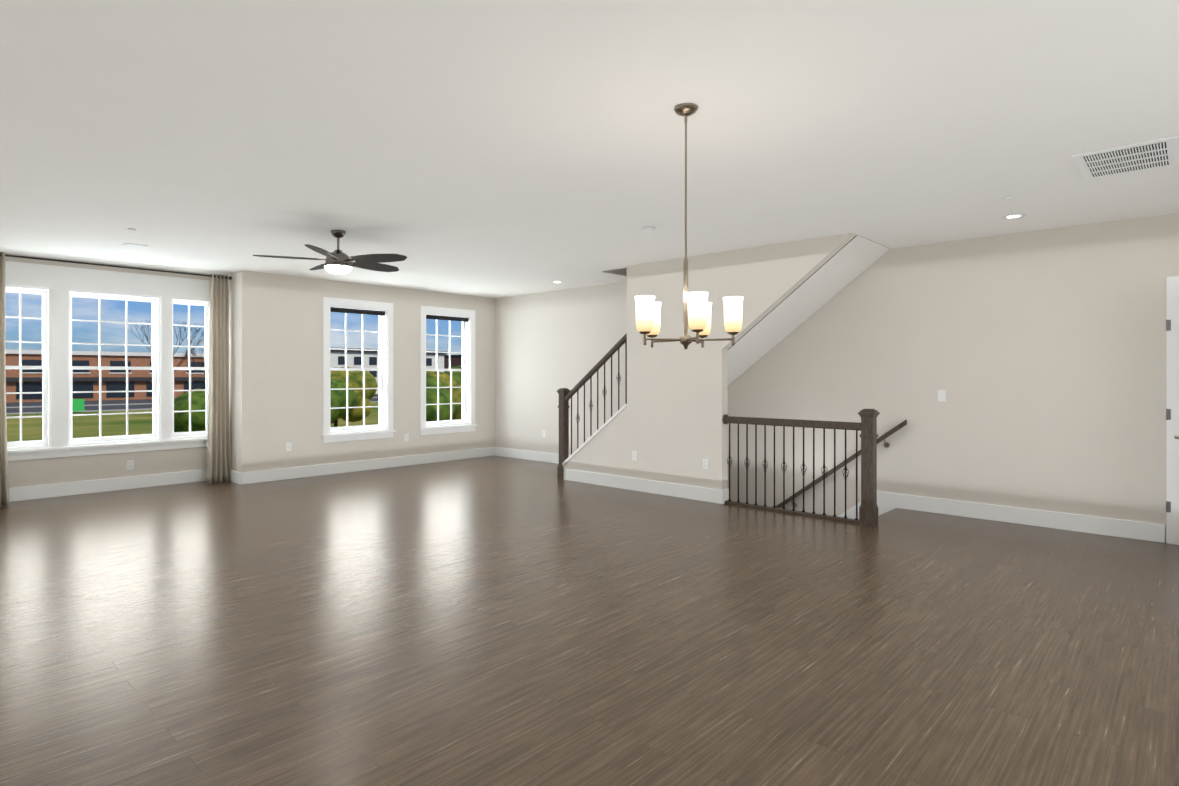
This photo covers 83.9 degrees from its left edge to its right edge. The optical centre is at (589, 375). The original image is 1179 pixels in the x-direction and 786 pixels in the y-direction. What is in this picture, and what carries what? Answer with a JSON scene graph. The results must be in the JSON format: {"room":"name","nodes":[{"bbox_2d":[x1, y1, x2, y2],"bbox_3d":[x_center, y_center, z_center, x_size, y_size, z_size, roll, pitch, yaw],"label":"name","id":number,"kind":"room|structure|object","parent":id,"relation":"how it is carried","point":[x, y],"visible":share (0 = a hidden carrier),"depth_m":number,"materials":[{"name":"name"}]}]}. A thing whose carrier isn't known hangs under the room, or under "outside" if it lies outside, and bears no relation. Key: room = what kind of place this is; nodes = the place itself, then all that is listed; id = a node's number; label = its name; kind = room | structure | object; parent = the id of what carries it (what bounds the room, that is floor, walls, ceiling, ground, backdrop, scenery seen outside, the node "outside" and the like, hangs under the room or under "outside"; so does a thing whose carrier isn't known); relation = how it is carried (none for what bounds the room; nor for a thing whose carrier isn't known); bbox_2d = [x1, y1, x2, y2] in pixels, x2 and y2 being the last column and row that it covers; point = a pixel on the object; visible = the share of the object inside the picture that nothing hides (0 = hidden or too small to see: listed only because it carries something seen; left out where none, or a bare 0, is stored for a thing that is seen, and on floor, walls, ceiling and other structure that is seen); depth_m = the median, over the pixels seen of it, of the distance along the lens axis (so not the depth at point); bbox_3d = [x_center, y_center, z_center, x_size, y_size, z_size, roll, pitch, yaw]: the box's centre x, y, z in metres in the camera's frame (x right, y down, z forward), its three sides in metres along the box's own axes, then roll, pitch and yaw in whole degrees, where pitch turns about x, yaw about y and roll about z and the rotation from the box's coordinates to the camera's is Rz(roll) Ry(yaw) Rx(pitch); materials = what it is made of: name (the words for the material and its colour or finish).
{"room":"empty living room","nodes":[
{"label":"empty living room","id":0,"kind":"room"},
{"bbox_2d":[5,253,209,487],"bbox_3d":[-5.929,0.005,8.149,0.220,3.430,2.870,0,0,43],"label":"wall","id":1,"kind":"structure","parent":0,"point":[32,472],"depth_m":7.98,"materials":[{"name":"paint"}]},
{"bbox_2d":[5,261,209,460],"bbox_3d":[-5.909,-0.158,8.130,0.275,2.235,2.460,0,0,43],"label":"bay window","id":2,"kind":"structure","parent":1,"relation":"in","point":[57,288],"depth_m":7.98,"materials":[{"name":"white wood"}]},
{"bbox_2d":[9,469,205,501],"bbox_3d":[-5.841,1.342,8.067,0.019,0.155,2.470,0,0,43],"label":"baseboard","id":3,"kind":"structure","parent":1,"relation":"attached to","point":[132,482],"depth_m":7.98,"materials":[{"name":"white wood"}]},
{"bbox_2d":[127,460,133,469],"bbox_3d":[-5.733,1.120,8.192,0.008,0.118,0.075,0,0,43],"label":"outlet","id":4,"kind":"object","parent":1,"relation":"attached to","point":[130,464],"visible":1,"depth_m":8.19,"materials":[{"name":"white plastic"}]},
{"bbox_2d":[228,273,234,470],"bbox_3d":[-4.784,0.004,8.887,0.440,3.430,0.230,0,0,43],"label":"wall","id":5,"kind":"structure","parent":0,"point":[231,282],"depth_m":8.75,"materials":[{"name":"paint"}]},
{"bbox_2d":[0,252,231,506],"bbox_3d":[-5.624,0.043,7.873,0.128,2.746,2.508,0,0,43],"label":"curtains","id":6,"kind":"object","parent":5,"relation":"attached to","point":[218,467],"visible":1,"depth_m":8.63,"materials":[{"name":"beige fabric"}]},
{"bbox_2d":[231,470,240,484],"bbox_3d":[-4.754,1.342,8.735,0.630,0.155,0.019,0,0,43],"label":"baseboard","id":7,"kind":"structure","parent":5,"relation":"attached to","point":[235,475],"depth_m":8.61,"materials":[{"name":"white wood"}]},
{"bbox_2d":[235,270,494,472],"bbox_3d":[-3.173,0.004,10.142,0.220,3.430,4.200,0,0,43],"label":"wall","id":8,"kind":"structure","parent":0,"point":[278,362],"depth_m":9.18,"materials":[{"name":"paint"}]},
{"bbox_2d":[286,442,291,450],"bbox_3d":[-4.108,0.979,8.963,0.008,0.118,0.075,0,0,43],"label":"electrical outlet","id":9,"kind":"object","parent":8,"relation":"attached to","point":[289,446],"visible":1,"depth_m":8.97,"materials":[{"name":"white plastic"}]},
{"bbox_2d":[322,297,395,442],"bbox_3d":[-3.472,-0.076,9.778,0.275,2.070,1.140,0,0,43],"label":"window","id":10,"kind":"structure","parent":8,"relation":"in","point":[383,311],"depth_m":9.83,"materials":[{"name":"white wood"}]},
{"bbox_2d":[241,447,492,483],"bbox_3d":[-3.091,1.342,10.056,0.019,0.155,4.216,0,0,43],"label":"baseboard","id":11,"kind":"structure","parent":8,"relation":"attached to","point":[361,465],"depth_m":9.69,"materials":[{"name":"white wood"}]},
{"bbox_2d":[404,434,408,440],"bbox_3d":[-2.872,0.979,10.300,0.008,0.118,0.075,0,0,43],"label":"electrical outlet","id":12,"kind":"object","parent":8,"relation":"attached to","point":[406,437],"visible":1,"depth_m":10.30,"materials":[{"name":"white plastic"}]},
{"bbox_2d":[419,306,477,434],"bbox_3d":[-2.400,-0.076,10.938,0.275,2.070,1.120,0,0,43],"label":"window","id":13,"kind":"structure","parent":8,"relation":"in","point":[466,423],"depth_m":11.03,"materials":[{"name":"white wood"}]},
{"bbox_2d":[0,456,1178,785],"bbox_3d":[-0.394,1.570,4.862,12.770,0.300,8.580,0,0,43],"label":"floor","id":14,"kind":"structure","parent":0,"point":[494,620],"depth_m":3.50,"materials":[{"name":"laminate"}]},
{"bbox_2d":[722,409,879,526],"bbox_3d":[2.105,0.870,6.733,1.636,1.100,0.148,0,0,43],"label":"guard railing","id":15,"kind":"object","parent":14,"relation":"on","point":[868,507],"visible":1,"depth_m":6.45,"materials":[{"name":"brown wood"}]},
{"bbox_2d":[0,0,1178,297],"bbox_3d":[-0.394,-1.535,4.862,12.770,0.350,8.580,0,0,43],"label":"ceiling","id":16,"kind":"structure","parent":0,"point":[494,148],"depth_m":3.60,"materials":[{"name":"paint"}]},
{"bbox_2d":[253,230,406,273],"bbox_3d":[-2.382,-1.160,6.249,1.359,0.400,1.367,0,0,43],"label":"ceiling fan","id":17,"kind":"object","parent":16,"relation":"hanging from","point":[337,261],"visible":1,"depth_m":6.13,"materials":[{"name":"grey metal"}]},
{"bbox_2d":[642,226,655,232],"bbox_3d":[0.546,-1.343,6.063,0.132,0.033,0.132,0,0,43],"label":"smoke detector","id":18,"kind":"object","parent":16,"relation":"attached to","point":[648,229],"visible":1,"depth_m":6.02,"materials":[{"name":"white plastic"}]},
{"bbox_2d":[634,103,743,348],"bbox_3d":[0.484,-0.745,3.352,0.541,1.230,0.549,0,0,43],"label":"chandelier","id":19,"kind":"object","parent":16,"relation":"hanging from","point":[697,306],"visible":1,"depth_m":3.25,"materials":[{"name":"silver metal"}]},
{"bbox_2d":[1002,214,1025,218],"bbox_3d":[3.628,-1.355,5.610,0.170,0.007,0.170,0,0,43],"label":"recessed light","id":20,"kind":"object","parent":16,"relation":"in","point":[1013,216],"visible":0.9,"depth_m":5.61,"materials":[{"name":"white plastic"}]},
{"bbox_2d":[1072,135,1178,179],"bbox_3d":[3.378,-1.350,4.125,0.490,0.018,0.660,0,0,43],"label":"ceiling vent","id":21,"kind":"object","parent":16,"relation":"in","point":[1143,156],"visible":1,"depth_m":4.07,"materials":[{"name":"white plastic"}]},
{"bbox_2d":[563,233,855,489],"bbox_3d":[1.436,1.705,8.005,4.550,6.130,1.080,0,0,43],"label":"wall","id":22,"kind":"structure","parent":0,"point":[666,423],"depth_m":7.55,"materials":[{"name":"paint"}]},
{"bbox_2d":[562,404,626,465],"bbox_3d":[0.093,0.791,8.593,1.120,0.875,0.160,0,0,43],"label":"trim","id":23,"kind":"structure","parent":22,"relation":"on","point":[594,434],"depth_m":8.51,"materials":[{"name":"white wood"}]},
{"bbox_2d":[557,333,626,479],"bbox_3d":[0.049,0.434,8.634,1.237,1.970,0.138,0,0,43],"label":"stair railing","id":24,"kind":"object","parent":23,"relation":"on","point":[565,395],"visible":0.83,"depth_m":8.82,"materials":[{"name":"brown wood"}]},
{"bbox_2d":[632,451,636,460],"bbox_3d":[0.556,0.990,8.077,0.075,0.118,0.008,0,0,43],"label":"outlet","id":25,"kind":"object","parent":22,"relation":"attached to","point":[634,455],"visible":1,"depth_m":8.08,"materials":[{"name":"white plastic"}]},
{"bbox_2d":[566,469,724,503],"bbox_3d":[0.575,1.342,8.056,2.436,0.155,0.019,0,0,43],"label":"baseboard","id":26,"kind":"structure","parent":22,"relation":"attached to","point":[712,495],"depth_m":7.91,"materials":[{"name":"white wood"}]},
{"bbox_2d":[703,459,707,468],"bbox_3d":[1.305,1.000,7.385,0.075,0.118,0.008,0,0,43],"label":"outlet","id":27,"kind":"object","parent":22,"relation":"attached to","point":[705,463],"visible":1,"depth_m":7.38,"materials":[{"name":"white plastic"}]},
{"bbox_2d":[728,235,889,385],"bbox_3d":[1.458,-0.145,8.075,3.987,3.130,0.937,0,0,43],"label":"stair stringer","id":28,"kind":"object","parent":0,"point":[850,261],"visible":0.21,"depth_m":7.21,"materials":[{"name":"paint"}]},
{"bbox_2d":[495,213,1178,542],"bbox_3d":[3.036,0.070,8.078,12.100,9.300,1.200,0,0,43],"label":"wall","id":29,"kind":"structure","parent":0,"point":[1039,356],"depth_m":6.64,"materials":[{"name":"paint"},{"name":"drywall"}]},
{"bbox_2d":[493,447,569,463],"bbox_3d":[-0.678,1.342,10.683,2.650,0.155,0.019,0,0,43],"label":"baseboard","id":30,"kind":"structure","parent":29,"relation":"attached to","point":[499,451],"depth_m":11.01,"materials":[{"name":"white wood"}]},
{"bbox_2d":[776,420,906,507],"bbox_3d":[2.215,1.647,7.949,3.070,2.362,0.102,0,0,43],"label":"handrail","id":31,"kind":"object","parent":29,"relation":"attached to","point":[853,456],"visible":0.46,"depth_m":7.33,"materials":[{"name":"brown wood"}]},
{"bbox_2d":[938,390,945,400],"bbox_3d":[3.608,0.210,6.724,0.075,0.118,0.010,0,0,43],"label":"light switch","id":32,"kind":"object","parent":29,"relation":"attached to","point":[941,395],"visible":1,"depth_m":6.72,"materials":[{"name":"white plastic"}]},
{"bbox_2d":[725,488,1164,542],"bbox_3d":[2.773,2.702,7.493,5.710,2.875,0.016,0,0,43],"label":"baseboard","id":33,"kind":"structure","parent":29,"relation":"attached to","point":[1138,530],"depth_m":6.25,"materials":[{"name":"white wood"}]},
{"bbox_2d":[1166,276,1178,544],"bbox_3d":[5.322,0.295,5.270,1.030,2.250,0.220,0,0,43],"label":"door","id":34,"kind":"structure","parent":29,"relation":"attached to","point":[1172,404],"depth_m":5.51,"materials":[{"name":"white wood"}]},
{"bbox_2d":[1166,320,1178,511],"bbox_3d":[4.680,0.337,5.169,0.163,2.143,0.815,0,0,38],"label":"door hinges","id":35,"kind":"structure","parent":29,"relation":"in","point":[1168,411],"depth_m":5.53,"materials":[{"name":"white metal"}]},
{"label":"outside","id":36,"kind":"structure","parent":0,"visible":0},
{"bbox_2d":[6,394,378,441],"bbox_3d":[-124.048,4.808,182.825,409.410,0.360,700.000,0,0,43],"label":"ground","id":37,"kind":"structure","parent":36,"point":[81,429],"depth_m":68.15,"materials":[{"name":"green plant"}]},
{"bbox_2d":[5,347,461,410],"bbox_3d":[-97.496,-0.897,97.321,69.500,11.200,290.500,0,0,43],"label":"buildings","id":38,"kind":"structure","parent":37,"relation":"on","point":[33,377],"depth_m":124.22,"materials":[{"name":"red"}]},
{"bbox_2d":[130,320,461,432],"bbox_3d":[-31.982,-0.698,66.934,81.750,10.814,33.706,0,0,43],"label":"trees","id":39,"kind":"object","parent":37,"relation":"on","point":[198,401],"depth_m":38.45,"materials":[{"name":"green plant"}]}
]}

